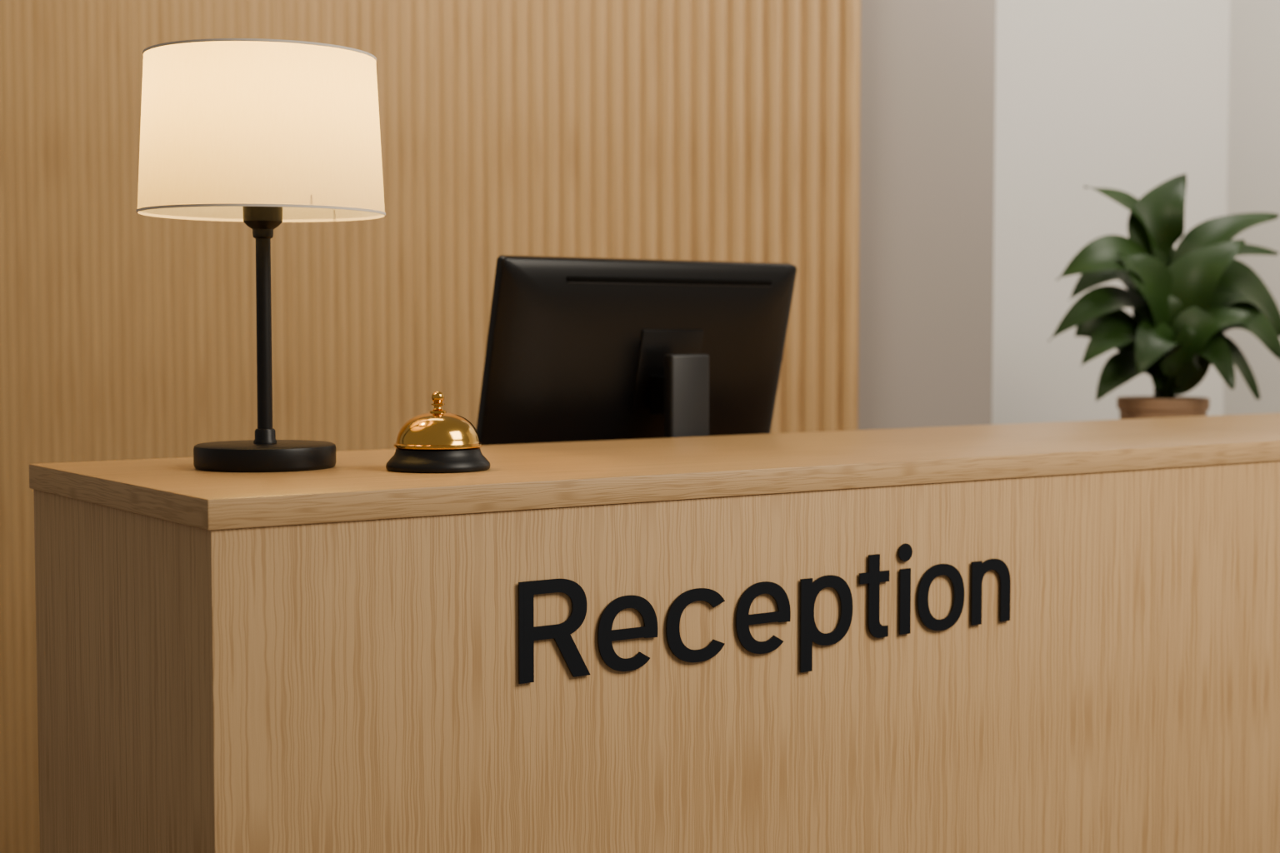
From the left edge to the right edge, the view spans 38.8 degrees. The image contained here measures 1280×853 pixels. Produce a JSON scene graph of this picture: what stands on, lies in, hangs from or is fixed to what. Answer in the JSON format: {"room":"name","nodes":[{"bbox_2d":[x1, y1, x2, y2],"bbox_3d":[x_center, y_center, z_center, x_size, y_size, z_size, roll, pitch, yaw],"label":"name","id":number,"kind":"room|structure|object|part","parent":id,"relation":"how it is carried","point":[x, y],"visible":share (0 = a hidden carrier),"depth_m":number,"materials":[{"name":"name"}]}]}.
{"room":"hotel lobby","nodes":[
{"label":"hotel lobby","id":0,"kind":"room"},
{"bbox_2d":[0,0,860,852],"bbox_3d":[-1.357,-0.409,4.208,3.724,2.900,0.072,0,3,0],"label":"wall","id":1,"kind":"structure","parent":0,"point":[689,130],"depth_m":4.18,"materials":[{"name":"brown wood"}]},
{"bbox_2d":[858,0,996,429],"bbox_3d":[0.469,-0.439,4.779,0.728,2.900,1.010,0,3,0],"label":"wall pillar","id":2,"kind":"structure","parent":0,"point":[927,67],"depth_m":4.27,"materials":[{"name":"white paint"}]},
{"bbox_2d":[991,0,1229,424],"bbox_3d":[1.467,-0.467,5.333,2.267,2.900,0.100,0,3,0],"label":"wall","id":3,"kind":"structure","parent":0,"point":[1131,97],"depth_m":5.27,"materials":[{"name":"white paint"}]},
{"bbox_2d":[1223,0,1279,414],"bbox_3d":[2.228,-0.404,4.110,0.112,2.900,2.590,-1,3,-21],"label":"wall","id":4,"kind":"structure","parent":0,"point":[1253,136],"depth_m":5.15,"materials":[{"name":"white paint"}]},
{"bbox_3d":[0.500,1.221,1.715,11.592,0.100,11.666,-2,4,-35],"label":"floor","id":5,"kind":"structure","parent":0,"visible":0},
{"bbox_2d":[29,413,1279,852],"bbox_3d":[0.551,0.566,2.776,2.750,1.100,0.572,-2,4,-35],"label":"reception desk","id":6,"kind":"object","parent":5,"relation":"on","point":[324,661],"visible":1,"depth_m":2.10,"materials":[{"name":"brown wood"}]},
{"bbox_2d":[135,38,385,472],"bbox_3d":[-0.441,-0.191,2.123,0.285,0.479,0.285,-2,4,-35],"label":"table lamp","id":7,"kind":"object","parent":6,"relation":"on","point":[262,134],"visible":1,"depth_m":2.01,"materials":[{"name":"white fabric"}]},
{"bbox_3d":[-0.441,-0.339,2.116,0.283,0.183,0.283,-2,4,-35],"label":"lamp shade","id":8,"kind":"part","parent":7,"relation":"part of","materials":[{"name":"fabric"}]},
{"bbox_3d":[-0.441,-0.136,2.126,0.046,0.312,0.046,-2,4,-35],"label":"stem","id":9,"kind":"part","parent":7,"relation":"part of","materials":[{"name":"black metal"}]},
{"bbox_2d":[385,390,489,473],"bbox_3d":[-0.234,0.004,2.099,0.120,0.091,0.120,-2,4,-35],"label":"bell","id":10,"kind":"object","parent":6,"relation":"on","point":[437,441],"visible":1,"depth_m":2.06,"materials":[{"name":"gold metal"}]},
{"bbox_2d":[29,413,1279,530],"bbox_3d":[0.551,0.032,2.748,2.750,0.030,0.572,-2,4,-35],"label":"countertop","id":11,"kind":"structure","parent":6,"relation":"on","point":[360,487],"depth_m":2.18,"materials":[{"name":"brown wood"}]},
{"bbox_2d":[518,543,1010,684],"bbox_3d":[0.176,0.222,2.145,0.744,0.143,0.002,-2,4,-35],"label":"sign","id":12,"kind":"object","parent":6,"relation":"attached to","point":[528,633],"depth_m":2.11,"materials":[{"name":"black plastic"}]},
{"bbox_3d":[0.036,0.725,3.146,1.680,0.745,0.604,-2,4,-35],"label":"office desk","id":13,"kind":"object","parent":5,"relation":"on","visible":0},
{"bbox_2d":[476,255,796,445],"bbox_3d":[0.007,0.052,2.866,0.562,0.628,0.218,-2,4,-35],"label":"computer monitor","id":14,"kind":"object","parent":13,"relation":"on","point":[578,349],"visible":0.65,"depth_m":2.80,"materials":[{"name":"black plastic"}]},
{"bbox_3d":[0.043,-0.090,2.865,0.118,0.127,0.038,-2,4,-35],"label":"mount plate","id":15,"kind":"part","parent":14,"relation":"part of","materials":[{"name":"black plastic"}]},
{"bbox_2d":[566,276,771,287],"bbox_3d":[0.050,-0.226,2.833,0.394,0.011,0.010,-2,4,-35],"label":"vent","id":16,"kind":"object","parent":14,"relation":"attached to","point":[572,282],"depth_m":2.83,"materials":[{"name":"plastic"}]},
{"bbox_3d":[1.211,0.649,4.264,0.640,0.780,0.550,0,3,0],"label":"cabinet","id":17,"kind":"object","parent":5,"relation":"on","visible":0},
{"bbox_2d":[1048,173,1279,419],"bbox_3d":[1.210,-0.159,4.170,0.581,0.845,0.347,0,3,0],"label":"potted plant","id":18,"kind":"object","parent":17,"relation":"on","point":[1183,300],"visible":0.91,"depth_m":4.11,"materials":[{"name":"green plant"}]},
{"bbox_3d":[1.211,0.097,4.211,0.208,0.329,0.208,0,3,0],"label":"pot","id":19,"kind":"part","parent":18,"relation":"part of","materials":[{"name":"ceramic"}]}
]}

